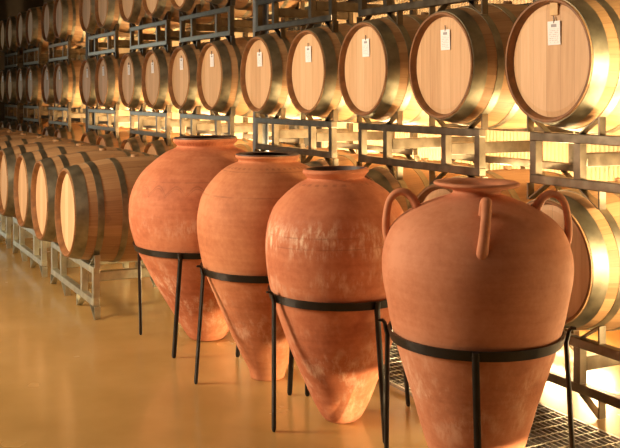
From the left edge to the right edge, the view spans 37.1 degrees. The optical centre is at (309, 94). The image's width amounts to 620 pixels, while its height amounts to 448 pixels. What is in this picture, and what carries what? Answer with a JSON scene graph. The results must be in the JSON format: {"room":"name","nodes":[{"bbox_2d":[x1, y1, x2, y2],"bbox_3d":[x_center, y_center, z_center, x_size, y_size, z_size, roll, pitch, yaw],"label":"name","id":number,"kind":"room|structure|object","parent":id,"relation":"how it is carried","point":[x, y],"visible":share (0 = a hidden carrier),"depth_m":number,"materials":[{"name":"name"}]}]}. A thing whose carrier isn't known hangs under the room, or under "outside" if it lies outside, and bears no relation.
{"room":"wine cellar","nodes":[
{"label":"wine cellar","id":0,"kind":"room"},
{"bbox_2d":[0,0,43,121],"bbox_3d":[-9.909,-0.860,18.572,8.920,4.600,0.100,0,0,-28],"label":"wall","id":1,"kind":"structure","parent":0,"point":[8,8],"depth_m":20.29,"materials":[{"name":"paint"}]},
{"bbox_2d":[0,217,619,447],"bbox_3d":[-4.140,1.490,7.709,8.920,0.100,24.500,0,0,-28],"label":"floor","id":2,"kind":"structure","parent":0,"point":[69,378],"depth_m":4.58,"materials":[{"name":"beige concrete"}]},
{"bbox_2d":[0,214,12,247],"bbox_3d":[-2.832,1.233,9.386,0.704,0.412,1.278,0,0,-28],"label":"rack","id":3,"kind":"object","parent":2,"relation":"on","point":[7,221],"visible":0.21,"depth_m":8.73,"materials":[{"name":"metal"}]},
{"bbox_2d":[0,133,63,142],"bbox_3d":[-3.026,0.762,9.737,0.950,0.720,0.704,0,0,-28],"label":"wine barrel","id":4,"kind":"object","parent":3,"relation":"on","point":[23,135],"visible":0.15,"depth_m":9.63,"materials":[{"name":"brown wood"}]},
{"bbox_2d":[0,136,86,149],"bbox_3d":[-2.644,0.762,9.034,0.950,0.720,0.704,0,0,-28],"label":"wine barrel","id":5,"kind":"object","parent":3,"relation":"on","point":[5,144],"visible":0.13,"depth_m":8.88,"materials":[{"name":"brown wood"}]},
{"bbox_2d":[13,217,128,276],"bbox_3d":[-2.101,1.233,8.009,0.704,0.412,1.278,0,0,-28],"label":"rack","id":6,"kind":"object","parent":2,"relation":"on","point":[20,233],"visible":0.31,"depth_m":7.68,"materials":[{"name":"metal"}]},
{"bbox_2d":[0,139,106,217],"bbox_3d":[-2.301,0.762,8.356,0.950,0.720,0.704,0,0,-28],"label":"wine barrel","id":7,"kind":"object","parent":6,"relation":"on","point":[8,156],"visible":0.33,"depth_m":8.11,"materials":[{"name":"brown wood"}]},
{"bbox_2d":[13,143,134,228],"bbox_3d":[-1.915,0.762,7.655,0.950,0.720,0.704,0,0,-28],"label":"wine barrel","id":8,"kind":"object","parent":6,"relation":"on","point":[25,162],"visible":0.22,"depth_m":7.46,"materials":[{"name":"brown wood"}]},
{"bbox_2d":[74,47,85,122],"bbox_3d":[-4.059,-0.860,16.637,0.360,4.600,0.360,0,0,-28],"label":"steel column","id":9,"kind":"structure","parent":2,"relation":"on","point":[84,56],"depth_m":16.63,"materials":[{"name":"metal"}]},
{"bbox_2d":[86,32,94,131],"bbox_3d":[-2.963,-0.860,12.442,0.160,4.600,0.160,0,0,-28],"label":"steel column","id":10,"kind":"structure","parent":2,"relation":"on","point":[86,32],"depth_m":12.42,"materials":[{"name":"metal"}]},
{"bbox_2d":[51,242,156,319],"bbox_3d":[-1.369,1.233,6.632,0.704,0.412,1.278,0,0,-28],"label":"rack","id":11,"kind":"object","parent":2,"relation":"on","point":[94,275],"visible":0.4,"depth_m":6.30,"materials":[{"name":"metal"}]},
{"bbox_2d":[31,148,157,242],"bbox_3d":[-1.568,0.762,6.979,0.950,0.720,0.704,0,0,-28],"label":"wine barrel","id":12,"kind":"object","parent":11,"relation":"on","point":[45,173],"visible":0.33,"depth_m":6.76,"materials":[{"name":"brown wood"}]},
{"bbox_2d":[55,154,158,261],"bbox_3d":[-1.191,0.762,6.273,0.950,0.720,0.704,0,0,-28],"label":"wine barrel","id":13,"kind":"object","parent":11,"relation":"on","point":[92,198],"visible":0.54,"depth_m":5.93,"materials":[{"name":"brown wood"}]},
{"bbox_2d":[133,241,200,357],"bbox_3d":[-0.615,1.152,5.480,0.877,0.576,0.877,0,0,0],"label":"stand","id":14,"kind":"object","parent":2,"relation":"on","point":[180,256],"visible":0.38,"depth_m":5.06,"materials":[{"name":"black metal"}]},
{"bbox_2d":[129,135,245,340],"bbox_3d":[-0.617,0.842,5.480,0.903,1.196,0.899,0,0,-29],"label":"amphora","id":15,"kind":"object","parent":2,"relation":"on","point":[164,200],"visible":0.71,"depth_m":5.18,"materials":[{"name":"ceramic"}]},
{"bbox_2d":[194,262,293,394],"bbox_3d":[-0.226,1.141,4.734,0.705,0.597,0.695,0,0,0],"label":"stand","id":16,"kind":"object","parent":2,"relation":"on","point":[204,272],"visible":0.37,"depth_m":4.49,"materials":[{"name":"black metal"}]},
{"bbox_2d":[197,151,308,380],"bbox_3d":[-0.218,0.869,4.730,0.716,1.142,0.716,0,0,-13],"label":"amphora","id":17,"kind":"object","parent":2,"relation":"on","point":[235,208],"visible":0.67,"depth_m":4.49,"materials":[{"name":"ceramic"}]},
{"bbox_2d":[253,0,268,151],"bbox_3d":[-0.407,-0.860,7.629,0.160,4.600,0.160,0,0,-28],"label":"steel column","id":18,"kind":"structure","parent":2,"relation":"on","point":[265,8],"depth_m":7.62,"materials":[{"name":"grey metal"}]},
{"bbox_2d":[281,6,321,147],"bbox_3d":[-0.087,-0.860,9.158,0.360,4.600,0.360,0,0,-28],"label":"steel column","id":19,"kind":"structure","parent":2,"relation":"on","point":[318,144],"depth_m":9.13,"materials":[{"name":"metal"}]},
{"bbox_2d":[265,166,403,423],"bbox_3d":[0.124,0.881,4.111,0.644,1.117,0.643,0,0,-16],"label":"amphora","id":20,"kind":"object","parent":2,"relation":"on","point":[324,243],"visible":0.88,"depth_m":3.88,"materials":[{"name":"ceramic"}]},
{"bbox_2d":[266,285,409,443],"bbox_3d":[0.137,1.138,4.110,0.654,0.603,0.636,0,0,0],"label":"stand","id":21,"kind":"object","parent":2,"relation":"on","point":[376,306],"visible":0.52,"depth_m":3.82,"materials":[{"name":"black metal"}]},
{"bbox_2d":[378,318,575,447],"bbox_3d":[0.592,1.127,3.306,0.627,0.625,0.627,0,0,39],"label":"stand","id":22,"kind":"object","parent":2,"relation":"on","point":[475,357],"visible":0.67,"depth_m":3.07,"materials":[{"name":"black metal"}]},
{"bbox_2d":[382,178,573,447],"bbox_3d":[0.595,0.874,3.305,0.674,1.132,0.670,0,0,-7],"label":"amphora","id":23,"kind":"object","parent":2,"relation":"on","point":[475,266],"visible":0.98,"depth_m":3.07,"materials":[{"name":"ceramic"}]},
{"bbox_2d":[378,342,619,447],"bbox_3d":[0.291,1.432,5.249,0.440,0.016,7.000,0,0,-28],"label":"drain","id":24,"kind":"object","parent":2,"relation":"on","point":[549,429],"visible":0.09,"depth_m":3.94,"materials":[{"name":"metal"}]},
{"bbox_2d":[564,328,578,349],"bbox_3d":[0.908,1.233,5.543,0.704,0.412,1.278,0,0,-28],"label":"rack","id":25,"kind":"object","parent":2,"relation":"on","point":[576,332],"visible":0.02,"depth_m":5.16,"materials":[{"name":"metal"}]},
{"bbox_2d":[364,158,473,211],"bbox_3d":[0.734,0.762,5.903,0.950,0.720,0.704,0,0,-28],"label":"wine barrel","id":26,"kind":"object","parent":25,"relation":"on","point":[415,180],"visible":0.15,"depth_m":5.60,"materials":[{"name":"brown wood"}]},
{"bbox_2d":[417,166,566,202],"bbox_3d":[1.114,0.762,5.199,0.950,0.720,0.704,0,0,-28],"label":"wine barrel","id":27,"kind":"object","parent":25,"relation":"on","point":[522,176],"visible":0.15,"depth_m":5.04,"materials":[{"name":"brown wood"}]},
{"bbox_2d":[357,111,578,184],"bbox_3d":[0.908,0.303,5.543,0.704,0.412,1.278,0,0,-28],"label":"rack","id":28,"kind":"object","parent":27,"relation":"on","point":[469,144],"visible":0.73,"depth_m":5.33,"materials":[{"name":"metal"}]},
{"bbox_2d":[338,12,449,124],"bbox_3d":[0.734,-0.168,5.903,0.950,0.720,0.704,0,0,-28],"label":"wine barrel","id":29,"kind":"object","parent":28,"relation":"on","point":[373,63],"visible":0.45,"depth_m":5.61,"materials":[{"name":"brown wood"}]},
{"bbox_2d":[409,1,545,128],"bbox_3d":[1.114,-0.168,5.199,0.950,0.720,0.704,0,0,-28],"label":"wine barrel","id":30,"kind":"object","parent":28,"relation":"on","point":[457,75],"visible":0.5,"depth_m":4.90,"materials":[{"name":"brown wood"}]},
{"bbox_2d":[357,0,535,24],"bbox_3d":[0.908,-0.627,5.543,0.704,0.412,1.278,0,0,-28],"label":"rack","id":31,"kind":"object","parent":30,"relation":"on","point":[387,8],"visible":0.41,"depth_m":5.49,"materials":[{"name":"metal"}]},
{"bbox_2d":[546,325,619,419],"bbox_3d":[1.667,1.233,4.112,0.704,0.412,1.278,0,0,-28],"label":"rack","id":32,"kind":"object","parent":2,"relation":"on","point":[603,355],"visible":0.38,"depth_m":4.18,"materials":[{"name":"metal"}]},
{"bbox_2d":[527,177,619,330],"bbox_3d":[1.506,0.762,4.479,0.950,0.720,0.704,0,0,-28],"label":"wine barrel","id":33,"kind":"object","parent":32,"relation":"on","point":[594,301],"visible":0.51,"depth_m":4.09,"materials":[{"name":"brown wood"}]},
{"bbox_2d":[527,116,619,209],"bbox_3d":[1.667,0.303,4.112,0.704,0.412,1.278,0,0,-28],"label":"rack","id":34,"kind":"object","parent":33,"relation":"on","point":[582,159],"visible":0.98,"depth_m":4.23,"materials":[{"name":"metal"}]},
{"bbox_2d":[505,0,619,134],"bbox_3d":[1.506,-0.168,4.479,0.950,0.720,0.704,0,0,-28],"label":"wine barrel","id":35,"kind":"object","parent":34,"relation":"on","point":[562,57],"visible":0.96,"depth_m":4.19,"materials":[{"name":"brown wood"}]},
{"bbox_3d":[-3.573,1.233,10.782,0.704,0.412,1.278,0,0,-28],"label":"rack","id":36,"kind":"object","parent":2,"relation":"on","visible":0},
{"bbox_2d":[0,129,35,133],"bbox_3d":[-3.760,0.762,11.135,0.950,0.720,0.704,0,0,-28],"label":"wine barrel","id":37,"kind":"object","parent":36,"relation":"on","point":[0,129],"visible":0.06,"depth_m":11.15,"materials":[{"name":"brown wood"}]},
{"bbox_2d":[0,131,46,135],"bbox_3d":[-3.396,0.762,10.423,0.950,0.720,0.704,0,0,-28],"label":"wine barrel","id":38,"kind":"object","parent":36,"relation":"on","point":[7,132],"visible":0.09,"depth_m":10.37,"materials":[{"name":"brown wood"}]},
{"bbox_2d":[44,0,619,180],"bbox_3d":[-0.203,-0.860,9.797,0.008,4.600,24.505,0,0,-28],"label":"wall","id":39,"kind":"structure","parent":0,"point":[552,151],"depth_m":6.93,"materials":[{"name":"paint"}]},
{"bbox_3d":[0.167,1.233,6.938,0.704,0.412,1.278,0,0,-28],"label":"rack","id":40,"kind":"object","parent":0,"visible":0},
{"bbox_2d":[296,146,350,162],"bbox_3d":[-0.002,0.762,7.301,0.950,0.720,0.704,0,0,-28],"label":"wine barrel","id":41,"kind":"object","parent":40,"relation":"on","point":[339,152],"visible":0.02,"depth_m":7.25,"materials":[{"name":"brown wood"}]},
{"bbox_2d":[304,153,407,168],"bbox_3d":[0.382,0.762,6.599,0.950,0.720,0.704,0,0,-28],"label":"wine barrel","id":42,"kind":"object","parent":40,"relation":"on","point":[349,159],"visible":0.08,"depth_m":6.40,"materials":[{"name":"brown wood"}]},
{"bbox_2d":[254,108,418,165],"bbox_3d":[0.167,0.303,6.938,0.704,0.412,1.278,0,0,-28],"label":"rack","id":43,"kind":"object","parent":42,"relation":"on","point":[331,135],"visible":0.65,"depth_m":6.71,"materials":[{"name":"metal"}]},
{"bbox_2d":[240,30,322,118],"bbox_3d":[-0.002,-0.168,7.301,0.950,0.720,0.704,0,0,-28],"label":"wine barrel","id":44,"kind":"object","parent":43,"relation":"on","point":[263,83],"visible":0.37,"depth_m":7.01,"materials":[{"name":"brown wood"}]},
{"bbox_2d":[286,23,376,121],"bbox_3d":[0.382,-0.168,6.599,0.950,0.720,0.704,0,0,-28],"label":"wine barrel","id":45,"kind":"object","parent":43,"relation":"on","point":[313,87],"visible":0.38,"depth_m":6.32,"materials":[{"name":"brown wood"}]},
{"bbox_2d":[254,0,417,38],"bbox_3d":[0.167,-0.627,6.938,0.704,0.412,1.278,0,0,-28],"label":"rack","id":46,"kind":"object","parent":45,"relation":"on","point":[328,13],"visible":0.64,"depth_m":6.89,"materials":[{"name":"metal"}]},
{"bbox_2d":[291,0,342,1],"bbox_3d":[-0.002,-1.098,7.301,0.950,0.720,0.704,0,0,-28],"label":"wine barrel","id":47,"kind":"object","parent":46,"relation":"on","point":[291,0],"visible":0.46,"depth_m":7.28,"materials":[{"name":"brown wood"}]},
{"bbox_3d":[-0.654,1.233,8.483,0.704,0.412,1.278,0,0,-28],"label":"rack","id":48,"kind":"object","parent":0,"visible":0},
{"bbox_2d":[175,139,252,147],"bbox_3d":[-0.815,0.762,8.851,0.950,0.720,0.704,0,0,-28],"label":"wine barrel","id":49,"kind":"object","parent":48,"relation":"on","point":[238,141],"visible":0.02,"depth_m":8.82,"materials":[{"name":"brown wood"}]},
{"bbox_2d":[179,106,304,147],"bbox_3d":[-0.654,0.303,8.483,0.704,0.412,1.278,0,0,-28],"label":"rack","id":50,"kind":"object","parent":49,"relation":"on","point":[230,127],"visible":0.44,"depth_m":8.30,"materials":[{"name":"metal"}]},
{"bbox_2d":[168,42,225,114],"bbox_3d":[-0.815,-0.168,8.851,0.950,0.720,0.704,0,0,-28],"label":"wine barrel","id":51,"kind":"object","parent":50,"relation":"on","point":[182,69],"visible":0.27,"depth_m":8.58,"materials":[{"name":"brown wood"}]},
{"bbox_2d":[179,0,304,48],"bbox_3d":[-0.654,-0.627,8.483,0.704,0.412,1.278,0,0,-28],"label":"rack","id":52,"kind":"object","parent":51,"relation":"on","point":[226,28],"visible":0.57,"depth_m":8.28,"materials":[{"name":"metal"}]},
{"bbox_2d":[170,0,271,17],"bbox_3d":[-0.815,-1.098,8.851,0.950,0.720,0.704,0,0,-28],"label":"wine barrel","id":53,"kind":"object","parent":52,"relation":"on","point":[188,6],"visible":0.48,"depth_m":8.63,"materials":[{"name":"brown wood"}]},
{"bbox_2d":[205,0,307,11],"bbox_3d":[-0.450,-1.098,8.139,0.950,0.720,0.704,0,0,-28],"label":"wine barrel","id":54,"kind":"object","parent":52,"relation":"on","point":[247,5],"visible":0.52,"depth_m":7.99,"materials":[{"name":"brown wood"}]},
{"bbox_2d":[197,37,252,116],"bbox_3d":[-0.450,-0.168,8.139,0.950,0.720,0.704,0,0,-28],"label":"wine barrel","id":55,"kind":"object","parent":50,"relation":"on","point":[219,62],"visible":0.3,"depth_m":7.82,"materials":[{"name":"brown wood"}]},
{"bbox_2d":[234,142,295,151],"bbox_3d":[-0.450,0.762,8.139,0.950,0.720,0.704,0,0,-28],"label":"wine barrel","id":56,"kind":"object","parent":48,"relation":"on","point":[248,147],"visible":0.05,"depth_m":7.99,"materials":[{"name":"brown wood"}]},
{"bbox_3d":[-1.409,1.233,9.905,0.704,0.412,1.278,0,0,-28],"label":"rack","id":57,"kind":"object","parent":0,"visible":0},
{"bbox_2d":[120,133,189,151],"bbox_3d":[-1.584,0.762,10.265,0.950,0.720,0.704,0,0,-28],"label":"wine barrel","id":58,"kind":"object","parent":57,"relation":"on","point":[135,144],"visible":0.11,"depth_m":9.99,"materials":[{"name":"brown wood"}]},
{"bbox_2d":[143,134,196,155],"bbox_3d":[-1.199,0.762,9.563,0.950,0.720,0.704,0,0,-28],"label":"wine barrel","id":59,"kind":"object","parent":57,"relation":"on","point":[158,147],"visible":0.14,"depth_m":9.27,"materials":[{"name":"brown wood"}]},
{"bbox_2d":[129,104,230,145],"bbox_3d":[-1.409,0.303,9.905,0.704,0.412,1.278,0,0,-28],"label":"rack","id":60,"kind":"object","parent":59,"relation":"on","point":[167,122],"visible":0.49,"depth_m":9.71,"materials":[{"name":"metal"}]},
{"bbox_2d":[118,49,163,111],"bbox_3d":[-1.584,-0.168,10.265,0.950,0.720,0.704,0,0,-28],"label":"wine barrel","id":61,"kind":"object","parent":60,"relation":"on","point":[130,69],"visible":0.29,"depth_m":9.99,"materials":[{"name":"brown wood"}]},
{"bbox_2d":[141,46,191,113],"bbox_3d":[-1.199,-0.168,9.563,0.950,0.720,0.704,0,0,-28],"label":"wine barrel","id":62,"kind":"object","parent":60,"relation":"on","point":[154,77],"visible":0.39,"depth_m":9.28,"materials":[{"name":"brown wood"}]},
{"bbox_2d":[129,11,230,55],"bbox_3d":[-1.409,-0.627,9.905,0.704,0.412,1.278,0,0,-28],"label":"rack","id":63,"kind":"object","parent":62,"relation":"on","point":[166,35],"visible":0.55,"depth_m":9.67,"materials":[{"name":"metal"}]},
{"bbox_2d":[118,0,189,28],"bbox_3d":[-1.584,-1.098,10.265,0.950,0.720,0.704,0,0,-28],"label":"wine barrel","id":64,"kind":"object","parent":63,"relation":"on","point":[131,11],"visible":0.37,"depth_m":10.01,"materials":[{"name":"brown wood"}]},
{"bbox_2d":[142,0,237,23],"bbox_3d":[-1.199,-1.098,9.563,0.950,0.720,0.704,0,0,-28],"label":"wine barrel","id":65,"kind":"object","parent":63,"relation":"on","point":[158,9],"visible":0.49,"depth_m":9.33,"materials":[{"name":"brown wood"}]},
{"bbox_3d":[-2.258,1.233,11.503,0.704,0.412,1.278,0,0,-28],"label":"rack","id":66,"kind":"object","parent":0,"visible":0},
{"bbox_2d":[80,126,145,143],"bbox_3d":[-2.422,0.762,11.868,0.950,0.720,0.704,0,0,-28],"label":"wine barrel","id":67,"kind":"object","parent":66,"relation":"on","point":[89,137],"visible":0.14,"depth_m":11.62,"materials":[{"name":"brown wood"}]},
{"bbox_2d":[88,103,172,138],"bbox_3d":[-2.258,0.303,11.503,0.704,0.412,1.278,0,0,-28],"label":"rack","id":68,"kind":"object","parent":67,"relation":"on","point":[109,118],"visible":0.47,"depth_m":11.25,"materials":[{"name":"metal"}]},
{"bbox_2d":[79,56,112,109],"bbox_3d":[-2.422,-0.168,11.868,0.950,0.720,0.704,0,0,-28],"label":"wine barrel","id":69,"kind":"object","parent":68,"relation":"on","point":[88,66],"visible":0.3,"depth_m":11.60,"materials":[{"name":"brown wood"}]},
{"bbox_2d":[88,24,172,60],"bbox_3d":[-2.258,-0.627,11.503,0.704,0.412,1.278,0,0,-28],"label":"rack","id":70,"kind":"object","parent":69,"relation":"on","point":[116,43],"visible":0.41,"depth_m":11.22,"materials":[{"name":"metal"}]},
{"bbox_2d":[79,0,137,37],"bbox_3d":[-2.422,-1.098,11.868,0.950,0.720,0.704,0,0,-28],"label":"wine barrel","id":71,"kind":"object","parent":70,"relation":"on","point":[88,23],"visible":0.32,"depth_m":11.64,"materials":[{"name":"brown wood"}]},
{"bbox_2d":[95,0,177,33],"bbox_3d":[-2.057,-1.098,11.157,0.950,0.720,0.704,0,0,-28],"label":"wine barrel","id":72,"kind":"object","parent":70,"relation":"on","point":[107,13],"visible":0.41,"depth_m":10.88,"materials":[{"name":"brown wood"}]},
{"bbox_2d":[95,53,138,110],"bbox_3d":[-2.057,-0.168,11.157,0.950,0.720,0.704,0,0,-28],"label":"wine barrel","id":73,"kind":"object","parent":68,"relation":"on","point":[107,67],"visible":0.41,"depth_m":10.84,"materials":[{"name":"brown wood"}]},
{"bbox_2d":[96,130,164,147],"bbox_3d":[-2.057,0.762,11.157,0.950,0.720,0.704,0,0,-28],"label":"wine barrel","id":74,"kind":"object","parent":66,"relation":"on","point":[108,140],"visible":0.09,"depth_m":10.87,"materials":[{"name":"brown wood"}]},
{"bbox_3d":[-3.346,1.233,13.551,0.704,0.412,1.278,0,0,-28],"label":"rack","id":75,"kind":"object","parent":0,"visible":0},
{"bbox_2d":[42,122,85,135],"bbox_3d":[-3.510,0.762,13.917,0.950,0.720,0.704,0,0,-28],"label":"wine barrel","id":76,"kind":"object","parent":75,"relation":"on","point":[50,130],"visible":0.09,"depth_m":13.68,"materials":[{"name":"brown wood"}]},
{"bbox_2d":[54,124,119,140],"bbox_3d":[-3.133,0.762,13.212,0.950,0.720,0.704,0,0,-28],"label":"wine barrel","id":77,"kind":"object","parent":75,"relation":"on","point":[77,131],"visible":0.13,"depth_m":12.90,"materials":[{"name":"brown wood"}]},
{"bbox_2d":[48,102,113,131],"bbox_3d":[-3.346,0.303,13.551,0.704,0.412,1.278,0,0,-28],"label":"rack","id":78,"kind":"object","parent":77,"relation":"on","point":[64,115],"visible":0.48,"depth_m":13.25,"materials":[{"name":"metal"}]},
{"bbox_2d":[41,62,74,107],"bbox_3d":[-3.510,-0.168,13.917,0.950,0.720,0.704,0,0,-28],"label":"wine barrel","id":79,"kind":"object","parent":78,"relation":"on","point":[48,69],"visible":0.3,"depth_m":13.65,"materials":[{"name":"brown wood"}]},
{"bbox_2d":[53,59,85,107],"bbox_3d":[-3.133,-0.168,13.212,0.950,0.720,0.704,0,0,-28],"label":"wine barrel","id":80,"kind":"object","parent":78,"relation":"on","point":[65,76],"visible":0.39,"depth_m":12.85,"materials":[{"name":"brown wood"}]},
{"bbox_2d":[48,35,111,65],"bbox_3d":[-3.346,-0.627,13.551,0.704,0.412,1.278,0,0,-28],"label":"rack","id":81,"kind":"object","parent":80,"relation":"on","point":[68,51],"visible":0.41,"depth_m":13.24,"materials":[{"name":"metal"}]},
{"bbox_2d":[41,0,85,45],"bbox_3d":[-3.510,-1.098,13.917,0.950,0.720,0.704,0,0,-28],"label":"wine barrel","id":82,"kind":"object","parent":81,"relation":"on","point":[47,29],"visible":0.24,"depth_m":13.69,"materials":[{"name":"brown wood"}]},
{"bbox_2d":[53,0,124,42],"bbox_3d":[-3.133,-1.098,13.212,0.950,0.720,0.704,0,0,-28],"label":"wine barrel","id":83,"kind":"object","parent":81,"relation":"on","point":[66,20],"visible":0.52,"depth_m":12.85,"materials":[{"name":"brown wood"}]},
{"bbox_3d":[-4.266,1.233,15.282,0.704,0.412,1.278,0,0,-28],"label":"rack","id":84,"kind":"object","parent":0,"visible":0},
{"bbox_2d":[17,119,61,130],"bbox_3d":[-4.438,0.762,15.643,0.950,0.720,0.704,0,0,-28],"label":"wine barrel","id":85,"kind":"object","parent":84,"relation":"on","point":[22,126],"visible":0.09,"depth_m":15.38,"materials":[{"name":"brown wood"}]},
{"bbox_2d":[26,120,74,134],"bbox_3d":[-4.061,0.762,14.938,0.950,0.720,0.704,0,0,-28],"label":"wine barrel","id":86,"kind":"object","parent":84,"relation":"on","point":[33,128],"visible":0.13,"depth_m":14.64,"materials":[{"name":"brown wood"}]},
{"bbox_2d":[23,101,82,126],"bbox_3d":[-4.266,0.303,15.282,0.704,0.412,1.278,0,0,-28],"label":"rack","id":87,"kind":"object","parent":86,"relation":"on","point":[39,113],"visible":0.59,"depth_m":14.98,"materials":[{"name":"metal"}]},
{"bbox_2d":[16,66,32,104],"bbox_3d":[-4.438,-0.168,15.643,0.950,0.720,0.704,0,0,-28],"label":"wine barrel","id":88,"kind":"object","parent":87,"relation":"on","point":[21,73],"visible":0.27,"depth_m":15.40,"materials":[{"name":"brown wood"}]},
{"bbox_2d":[25,64,59,106],"bbox_3d":[-4.061,-0.168,14.938,0.950,0.720,0.704,0,0,-28],"label":"wine barrel","id":89,"kind":"object","parent":87,"relation":"on","point":[33,74],"visible":0.31,"depth_m":14.59,"materials":[{"name":"brown wood"}]},
{"bbox_2d":[23,42,82,67],"bbox_3d":[-4.266,-0.627,15.282,0.704,0.412,1.278,0,0,-28],"label":"rack","id":90,"kind":"object","parent":89,"relation":"on","point":[39,56],"visible":0.44,"depth_m":14.98,"materials":[{"name":"metal"}]},
{"bbox_2d":[16,11,61,50],"bbox_3d":[-4.438,-1.098,15.643,0.950,0.720,0.704,0,0,-28],"label":"wine barrel","id":91,"kind":"object","parent":90,"relation":"on","point":[21,18],"visible":0.2,"depth_m":15.40,"materials":[{"name":"brown wood"}]},
{"bbox_2d":[25,6,85,48],"bbox_3d":[-4.061,-1.098,14.938,0.950,0.720,0.704,0,0,-28],"label":"wine barrel","id":92,"kind":"object","parent":90,"relation":"on","point":[33,17],"visible":0.34,"depth_m":14.62,"materials":[{"name":"brown wood"}]},
{"bbox_3d":[-5.110,1.233,16.871,0.704,0.412,1.278,0,0,-28],"label":"rack","id":93,"kind":"object","parent":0,"visible":0},
{"bbox_2d":[0,117,43,127],"bbox_3d":[-5.270,0.762,17.239,0.950,0.720,0.704,0,0,-28],"label":"wine barrel","id":94,"kind":"object","parent":93,"relation":"on","point":[3,124],"visible":0.11,"depth_m":16.97,"materials":[{"name":"brown wood"}]},
{"bbox_2d":[7,117,52,129],"bbox_3d":[-4.903,0.762,16.529,0.950,0.720,0.704,0,0,-28],"label":"wine barrel","id":95,"kind":"object","parent":93,"relation":"on","point":[13,124],"visible":0.1,"depth_m":16.25,"materials":[{"name":"brown wood"}]},
{"bbox_2d":[4,101,57,123],"bbox_3d":[-5.110,0.303,16.872,0.704,0.412,1.278,0,0,-28],"label":"rack","id":96,"kind":"object","parent":95,"relation":"on","point":[8,105],"visible":0.48,"depth_m":16.69,"materials":[{"name":"metal"}]},
{"bbox_2d":[0,69,11,103],"bbox_3d":[-5.270,-0.168,17.239,0.950,0.720,0.704,0,0,-28],"label":"wine barrel","id":97,"kind":"object","parent":96,"relation":"on","point":[3,98],"visible":0.2,"depth_m":16.99,"materials":[{"name":"brown wood"}]},
{"bbox_2d":[6,67,32,105],"bbox_3d":[-4.903,-0.168,16.529,0.950,0.720,0.704,0,0,-28],"label":"wine barrel","id":98,"kind":"object","parent":96,"relation":"on","point":[11,76],"visible":0.3,"depth_m":16.23,"materials":[{"name":"brown wood"}]},
{"bbox_2d":[4,47,53,70],"bbox_3d":[-5.110,-0.627,16.872,0.704,0.412,1.278,0,0,-28],"label":"rack","id":99,"kind":"object","parent":98,"relation":"on","point":[8,60],"visible":0.42,"depth_m":16.62,"materials":[{"name":"metal"}]},
{"bbox_2d":[0,19,48,54],"bbox_3d":[-5.270,-1.098,17.239,0.950,0.720,0.704,0,0,-28],"label":"wine barrel","id":100,"kind":"object","parent":99,"relation":"on","point":[3,46],"visible":0.22,"depth_m":16.99,"materials":[{"name":"brown wood"}]},
{"bbox_2d":[6,15,52,53],"bbox_3d":[-4.903,-1.098,16.529,0.950,0.720,0.704,0,0,-28],"label":"wine barrel","id":101,"kind":"object","parent":99,"relation":"on","point":[11,41],"visible":0.3,"depth_m":16.25,"materials":[{"name":"brown wood"}]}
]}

